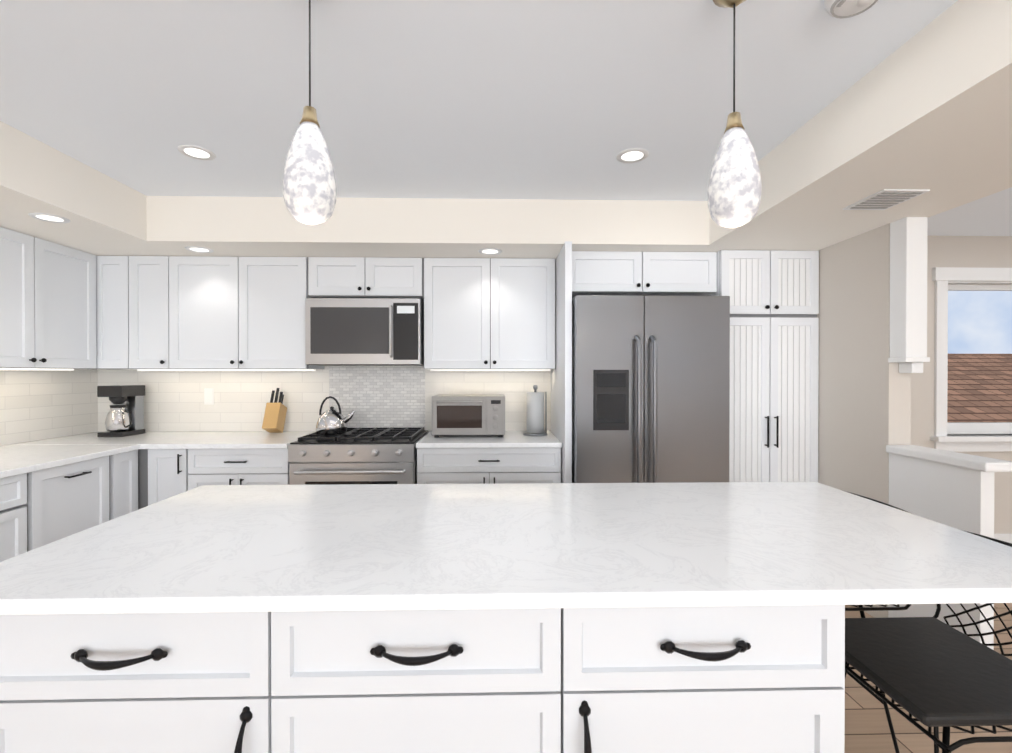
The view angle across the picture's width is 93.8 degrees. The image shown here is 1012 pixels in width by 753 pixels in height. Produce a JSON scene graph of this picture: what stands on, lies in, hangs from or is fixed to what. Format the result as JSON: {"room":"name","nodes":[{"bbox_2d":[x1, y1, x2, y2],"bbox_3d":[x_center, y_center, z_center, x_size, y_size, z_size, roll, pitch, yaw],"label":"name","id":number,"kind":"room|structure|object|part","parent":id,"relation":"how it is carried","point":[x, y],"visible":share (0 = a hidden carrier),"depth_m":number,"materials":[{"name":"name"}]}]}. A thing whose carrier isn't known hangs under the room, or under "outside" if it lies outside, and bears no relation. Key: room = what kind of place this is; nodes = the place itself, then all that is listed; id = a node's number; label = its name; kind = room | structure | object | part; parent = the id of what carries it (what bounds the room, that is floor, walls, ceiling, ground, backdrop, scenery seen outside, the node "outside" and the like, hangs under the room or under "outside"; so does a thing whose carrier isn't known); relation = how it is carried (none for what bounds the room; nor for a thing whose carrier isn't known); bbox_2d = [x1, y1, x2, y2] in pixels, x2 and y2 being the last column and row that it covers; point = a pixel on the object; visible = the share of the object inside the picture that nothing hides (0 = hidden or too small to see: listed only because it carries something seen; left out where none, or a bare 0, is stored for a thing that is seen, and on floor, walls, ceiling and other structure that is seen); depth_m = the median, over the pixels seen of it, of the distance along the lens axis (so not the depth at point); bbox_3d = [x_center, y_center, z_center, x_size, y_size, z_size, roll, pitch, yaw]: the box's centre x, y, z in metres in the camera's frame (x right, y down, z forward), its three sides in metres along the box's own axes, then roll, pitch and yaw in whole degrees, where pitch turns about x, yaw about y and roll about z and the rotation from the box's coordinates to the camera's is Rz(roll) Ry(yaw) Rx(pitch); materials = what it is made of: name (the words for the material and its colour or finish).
{"room":"kitchen","nodes":[
{"label":"kitchen","id":0,"kind":"room"},
{"bbox_2d":[0,227,39,370],"bbox_3d":[-2.850,-0.427,2.539,0.278,0.758,0.370,0,0,-1],"label":"upper cabinet","id":1,"kind":"object","parent":0,"relation":"attached to","point":[19,252],"depth_m":2.65,"materials":[{"name":"white wood"}]},
{"bbox_2d":[40,239,99,370],"bbox_3d":[-2.860,-0.429,2.952,0.278,0.758,0.455,0,0,-1],"label":"upper cabinet","id":2,"kind":"object","parent":0,"relation":"attached to","point":[69,277],"depth_m":2.96,"materials":[{"name":"white wood"}]},
{"bbox_2d":[0,121,183,255],"bbox_3d":[-2.472,-1.026,-1.335,0.850,0.470,9.670,0,0,-1],"label":"soffit","id":3,"kind":"structure","parent":0,"point":[105,215],"depth_m":2.42,"materials":[{"name":"beige paint"}]},
{"bbox_2d":[28,213,69,222],"bbox_3d":[-2.318,-0.805,2.405,0.156,0.004,0.156,0,0,-1],"label":"recessed light","id":4,"kind":"object","parent":3,"relation":"attached to","point":[50,217],"visible":0.96,"depth_m":2.40,"materials":[{"name":"white"}]},
{"bbox_2d":[146,196,708,259],"bbox_3d":[-0.457,-1.046,3.210,3.400,0.470,0.680,0,0,-1],"label":"soffit","id":5,"kind":"structure","parent":0,"point":[219,226],"depth_m":2.88,"materials":[{"name":"beige paint"}]},
{"bbox_2d":[185,246,213,252],"bbox_3d":[-1.952,-0.807,3.014,0.156,0.004,0.156,0,0,-1],"label":"recessed light","id":6,"kind":"object","parent":5,"relation":"attached to","point":[200,249],"visible":0.92,"depth_m":3.01,"materials":[{"name":"white"}]},
{"bbox_2d":[478,248,501,254],"bbox_3d":[-0.103,-0.808,3.059,0.156,0.004,0.156,0,0,-1],"label":"recessed light","id":7,"kind":"object","parent":5,"relation":"attached to","point":[490,251],"visible":0.98,"depth_m":3.05,"materials":[{"name":"white"}]},
{"bbox_2d":[0,0,957,200],"bbox_3d":[-0.339,-1.159,-1.624,3.400,0.200,8.990,0,0,-1],"label":"ceiling","id":8,"kind":"structure","parent":0,"point":[514,99],"depth_m":1.75,"materials":[{"name":"white paint"}]},
{"bbox_2d":[177,145,215,159],"bbox_3d":[-1.484,-1.074,2.274,0.156,0.004,0.156,0,0,-1],"label":"recessed light","id":9,"kind":"object","parent":8,"relation":"in","point":[201,153],"visible":1,"depth_m":2.27,"materials":[{"name":"white metal"}]},
{"bbox_2d":[282,0,336,224],"bbox_3d":[-0.530,-0.743,1.279,0.136,0.657,0.136,0,0,-1],"label":"pendant light","id":10,"kind":"object","parent":8,"relation":"hanging from","point":[309,188],"visible":1,"depth_m":1.24,"materials":[{"name":"white glass"}]},
{"bbox_3d":[-0.530,-0.549,1.280,0.136,0.270,0.136,0,0,-1],"label":"lamp shade","id":11,"kind":"part","parent":10,"relation":"part of","materials":[{"name":"white glass"}]},
{"bbox_2d":[616,148,648,162],"bbox_3d":[0.616,-1.074,2.305,0.156,0.004,0.156,0,0,-1],"label":"recessed light","id":12,"kind":"object","parent":8,"relation":"in","point":[630,155],"visible":1,"depth_m":2.30,"materials":[{"name":"white"}]},
{"bbox_2d":[707,0,761,227],"bbox_3d":[0.630,-0.743,1.307,0.136,0.657,0.136,0,0,-1],"label":"pendant light","id":13,"kind":"object","parent":8,"relation":"hanging from","point":[734,191],"visible":1,"depth_m":1.27,"materials":[{"name":"white glass"}]},
{"bbox_3d":[0.630,-0.549,1.308,0.136,0.270,0.136,0,0,-1],"label":"lamp shade","id":14,"kind":"part","parent":13,"relation":"part of","materials":[{"name":"white glass"}]},
{"bbox_2d":[824,0,877,18],"bbox_3d":[0.970,-1.051,1.314,0.144,0.041,0.144,0,0,-1],"label":"smoke detector","id":15,"kind":"object","parent":8,"relation":"attached to","point":[840,9],"visible":1,"depth_m":1.33,"materials":[{"name":"white plastic"}]},
{"bbox_2d":[177,236,1011,533],"bbox_3d":[1.482,0.017,3.702,9.000,2.600,0.200,0,0,-1],"label":"wall","id":16,"kind":"structure","parent":0,"point":[974,251],"depth_m":3.65,"materials":[{"name":"beige paint"}]},
{"bbox_2d":[0,369,97,445],"bbox_3d":[-2.974,0.183,2.103,0.008,0.459,2.759,0,0,-1],"label":"backsplash","id":17,"kind":"structure","parent":16,"relation":"attached to","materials":[{"name":"tile"}]},
{"bbox_2d":[100,256,127,370],"bbox_3d":[-2.647,-0.431,3.331,0.233,0.758,0.333,0,0,-1],"label":"upper cabinet","id":18,"kind":"object","parent":16,"relation":"attached to","point":[113,269],"depth_m":3.17,"materials":[{"name":"white wood"}]},
{"bbox_2d":[128,256,167,370],"bbox_3d":[-2.398,-0.431,3.337,0.265,0.758,0.333,0,0,-1],"label":"upper cabinet","id":19,"kind":"object","parent":16,"relation":"attached to","point":[147,275],"depth_m":3.17,"materials":[{"name":"white wood"}]},
{"bbox_2d":[168,256,327,370],"bbox_3d":[-1.806,-0.431,3.351,0.920,0.758,0.333,0,0,-1],"label":"upper cabinet","id":20,"kind":"object","parent":16,"relation":"attached to","point":[176,335],"depth_m":3.19,"materials":[{"name":"white wood"}]},
{"bbox_2d":[98,366,550,431],"bbox_3d":[-1.334,0.162,3.528,3.342,0.489,0.008,0,0,-1],"label":"backsplash","id":21,"kind":"structure","parent":16,"relation":"attached to","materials":[{"name":"tile"}]},
{"bbox_2d":[204,388,213,404],"bbox_3d":[-2.194,0.147,3.499,0.070,0.120,0.008,0,0,-1],"label":"electrical outlet plate","id":22,"kind":"object","parent":21,"relation":"attached to","point":[208,396],"visible":1,"depth_m":3.48,"materials":[{"name":"white plastic"}]},
{"bbox_2d":[308,257,423,298],"bbox_3d":[-0.956,-0.676,3.371,0.780,0.268,0.333,0,0,-1],"label":"upper cabinet","id":23,"kind":"object","parent":16,"relation":"attached to","point":[328,277],"depth_m":3.21,"materials":[{"name":"white wood"}]},
{"bbox_2d":[305,298,423,365],"bbox_3d":[-0.954,-0.299,3.314,0.756,0.442,0.429,0,0,-1],"label":"over-the-range microwave","id":24,"kind":"object","parent":23,"relation":"attached to","point":[364,331],"visible":0.98,"depth_m":3.14,"materials":[{"name":"silver metal"}]},
{"bbox_2d":[420,255,559,370],"bbox_3d":[-0.115,-0.431,3.393,0.903,0.758,0.333,0,0,-1],"label":"upper cabinet","id":25,"kind":"object","parent":16,"relation":"attached to","point":[481,314],"depth_m":3.23,"materials":[{"name":"white wood"}]},
{"bbox_2d":[560,247,715,306],"bbox_3d":[0.873,-0.678,3.318,0.980,0.263,0.528,0,0,-1],"label":"upper cabinet","id":26,"kind":"object","parent":16,"relation":"attached to","point":[581,272],"depth_m":3.06,"materials":[{"name":"white wood"}]},
{"bbox_2d":[930,267,1011,451],"bbox_3d":[4.057,-0.129,3.729,1.580,1.410,0.270,0,0,-1],"label":"window","id":27,"kind":"structure","parent":16,"relation":"in","point":[946,279],"depth_m":3.63,"materials":[{"name":"white wood"}]},
{"bbox_2d":[994,534,1011,542],"bbox_3d":[4.049,1.266,3.662,3.868,0.099,0.014,0,0,-1],"label":"baseboard","id":28,"kind":"structure","parent":16,"relation":"attached to","point":[1005,537],"depth_m":3.65,"materials":[{"name":"white wood"}]},
{"bbox_2d":[698,0,1011,251],"bbox_3d":[1.792,-1.026,-1.232,0.880,0.470,9.670,0,0,-1],"label":"soffit","id":29,"kind":"structure","parent":0,"point":[929,106],"depth_m":1.75,"materials":[{"name":"beige paint"}]},
{"bbox_2d":[843,189,929,209],"bbox_3d":[1.720,-0.801,2.154,0.200,0.009,0.240,0,0,-1],"label":"air vent grille","id":30,"kind":"object","parent":29,"relation":"attached to","point":[884,199],"visible":0.98,"depth_m":2.13,"materials":[{"name":"white metal"}]},
{"bbox_2d":[888,217,929,372],"bbox_3d":[2.078,-0.413,2.442,0.126,0.790,0.111,0,0,-1],"label":"post","id":31,"kind":"object","parent":29,"relation":"attached to","point":[908,294],"visible":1,"depth_m":2.40,"materials":[{"name":"white"}]},
{"bbox_2d":[817,223,993,649],"bbox_3d":[2.074,0.256,2.822,0.120,2.130,1.590,0,0,-1],"label":"wall","id":32,"kind":"structure","parent":0,"point":[864,402],"depth_m":2.59,"materials":[{"name":"beige paint"}]},
{"bbox_2d":[886,445,1011,471],"bbox_3d":[2.083,0.382,2.244,0.150,0.041,0.513,0,0,-1],"label":"half wall cap","id":33,"kind":"object","parent":32,"relation":"on","point":[975,462],"visible":0.98,"depth_m":2.16,"materials":[{"name":"white"}]},
{"bbox_2d":[844,603,1011,752],"bbox_3d":[1.602,1.389,-1.225,9.400,0.100,10.070,0,0,-1],"label":"floor","id":34,"kind":"structure","parent":0,"point":[867,729],"depth_m":1.78,"materials":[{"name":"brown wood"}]},
{"bbox_2d":[0,471,35,561],"bbox_3d":[-2.596,0.886,1.951,0.758,0.878,0.500,0,0,-1],"label":"base cabinet","id":35,"kind":"object","parent":34,"relation":"on","point":[18,493],"depth_m":2.16,"materials":[{"name":"white wood"}]},
{"bbox_2d":[36,455,115,547],"bbox_3d":[-2.607,0.883,2.437,0.758,0.878,0.472,0,0,-1],"label":"dishwasher","id":36,"kind":"object","parent":34,"relation":"on","point":[72,499],"depth_m":2.45,"materials":[{"name":"white wood"}]},
{"bbox_2d":[0,443,139,478],"bbox_3d":[-2.581,0.431,1.795,0.780,0.031,2.122,0,0,-1],"label":"countertop","id":37,"kind":"structure","parent":36,"relation":"on","point":[15,458],"depth_m":2.53,"materials":[{"name":"white stone"}]},
{"bbox_2d":[116,451,139,517],"bbox_3d":[-2.616,0.882,2.787,0.758,0.878,0.228,0,0,-1],"label":"base cabinet","id":38,"kind":"object","parent":34,"relation":"on","point":[128,464],"depth_m":2.81,"materials":[{"name":"white wood"}]},
{"bbox_2d":[148,451,187,505],"bbox_3d":[-2.076,0.880,3.206,0.235,0.878,0.623,0,0,-1],"label":"base cabinet","id":39,"kind":"object","parent":34,"relation":"on","point":[167,470],"depth_m":2.90,"materials":[{"name":"white wood"}]},
{"bbox_2d":[188,451,290,490],"bbox_3d":[-1.651,0.880,3.216,0.617,0.878,0.623,0,0,-1],"label":"base cabinet","id":40,"kind":"object","parent":34,"relation":"on","point":[204,467],"depth_m":2.91,"materials":[{"name":"white wood"}]},
{"bbox_2d":[28,431,315,450],"bbox_3d":[-2.173,0.424,3.190,1.663,0.031,0.646,0,0,-1],"label":"countertop","id":41,"kind":"structure","parent":40,"relation":"on","point":[149,440],"depth_m":3.03,"materials":[{"name":"white stone"}]},
{"bbox_2d":[97,385,144,436],"bbox_3d":[-2.652,0.235,3.292,0.195,0.345,0.220,0,0,-1],"label":"coffee maker","id":42,"kind":"object","parent":41,"relation":"on","point":[125,416],"visible":1,"depth_m":3.23,"materials":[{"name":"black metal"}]},
{"bbox_2d":[262,388,286,432],"bbox_3d":[-1.657,0.244,3.392,0.100,0.322,0.180,0,0,-1],"label":"knife block","id":43,"kind":"object","parent":41,"relation":"on","point":[274,417],"visible":0.98,"depth_m":3.36,"materials":[{"name":"brown wood"}]},
{"bbox_2d":[288,427,427,484],"bbox_3d":[-0.951,0.839,3.185,0.760,0.920,0.703,0,0,-1],"label":"range","id":44,"kind":"object","parent":34,"relation":"on","point":[362,455],"visible":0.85,"depth_m":2.89,"materials":[{"name":"silver metal"}]},
{"bbox_2d":[316,396,354,434],"bbox_3d":[-1.137,0.255,3.169,0.258,0.246,0.200,0,0,-1],"label":"kettle","id":45,"kind":"object","parent":44,"relation":"on","point":[331,420],"visible":1,"depth_m":3.11,"materials":[{"name":"silver metal"}]},
{"bbox_2d":[0,598,883,752],"bbox_3d":[-0.186,0.888,1.346,1.770,0.879,0.902,0,0,-1],"label":"kitchen island","id":46,"kind":"object","parent":34,"relation":"on","point":[532,618],"depth_m":0.94,"materials":[{"name":"wood"}]},
{"bbox_2d":[0,482,1011,609],"bbox_3d":[0.043,0.432,1.376,2.390,0.030,0.928,0,0,-1],"label":"island countertop","id":47,"kind":"structure","parent":46,"relation":"on","point":[341,544],"depth_m":1.14,"materials":[{"name":"white stone"}]},
{"bbox_2d":[416,447,563,483],"bbox_3d":[-0.111,0.880,3.254,0.903,0.878,0.623,0,0,-1],"label":"base cabinet","id":48,"kind":"object","parent":34,"relation":"on","point":[435,465],"depth_m":2.94,"materials":[{"name":"white wood"}]},
{"bbox_2d":[416,431,563,446],"bbox_3d":[-0.111,0.424,3.240,0.903,0.031,0.646,0,0,-1],"label":"countertop","id":49,"kind":"structure","parent":48,"relation":"on","point":[511,438],"depth_m":3.03,"materials":[{"name":"white stone"}]},
{"bbox_2d":[432,394,504,436],"bbox_3d":[-0.254,0.270,3.301,0.490,0.275,0.380,0,0,-1],"label":"microwave","id":50,"kind":"object","parent":49,"relation":"on","point":[468,414],"visible":1,"depth_m":3.15,"materials":[{"name":"silver metal"}]},
{"bbox_2d":[523,385,546,435],"bbox_3d":[0.206,0.233,3.322,0.170,0.349,0.170,0,0,-1],"label":"paper towel holder","id":51,"kind":"object","parent":49,"relation":"on","point":[535,413],"visible":1,"depth_m":3.27,"materials":[{"name":"white paper"}]},
{"bbox_2d":[572,295,729,482],"bbox_3d":[0.846,0.424,3.130,0.900,1.790,0.896,0,0,-1],"label":"refrigerator","id":52,"kind":"object","parent":34,"relation":"on","point":[650,389],"visible":0.5,"depth_m":2.75,"materials":[{"name":"silver metal"}]},
{"bbox_2d":[708,250,818,481],"bbox_3d":[1.681,0.254,3.317,0.636,2.128,0.578,0,0,-1],"label":"tall cabinet","id":53,"kind":"object","parent":34,"relation":"on","point":[774,294],"depth_m":3.03,"materials":[{"name":"white wood"}]},
{"bbox_2d":[842,490,914,752],"bbox_3d":[1.034,0.875,1.624,0.511,0.893,0.452,0,0,-1],"label":"stool","id":54,"kind":"object","parent":34,"relation":"on","point":[861,608],"visible":0.02,"depth_m":1.44,"materials":[{"name":"black metal"}]},
{"bbox_3d":[1.049,0.574,1.623,0.481,0.290,0.439,0,0,-1],"label":"seat","id":55,"kind":"part","parent":54,"relation":"part of","materials":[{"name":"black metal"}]},
{"bbox_2d":[845,529,1011,752],"bbox_3d":[1.061,0.877,1.125,0.511,0.893,0.452,0,0,-1],"label":"stool","id":56,"kind":"object","parent":34,"relation":"on","point":[934,672],"visible":0.83,"depth_m":1.08,"materials":[{"name":"black metal"}]},
{"bbox_2d":[927,187,1011,235],"bbox_3d":[4.166,-1.161,-1.175,3.870,0.200,9.670,0,0,-1],"label":"ceiling","id":57,"kind":"structure","parent":0,"point":[990,215],"depth_m":3.26,"materials":[{"name":"white paint"}]},
{"label":"outside","id":58,"kind":"structure","parent":0,"visible":0},
{"bbox_2d":[947,354,1011,421],"bbox_3d":[6.756,1.817,13.072,18.000,4.913,8.000,0,0,-1],"label":"roof","id":59,"kind":"structure","parent":58,"point":[979,389],"depth_m":10.79,"materials":[{"name":"brown"}]}
]}

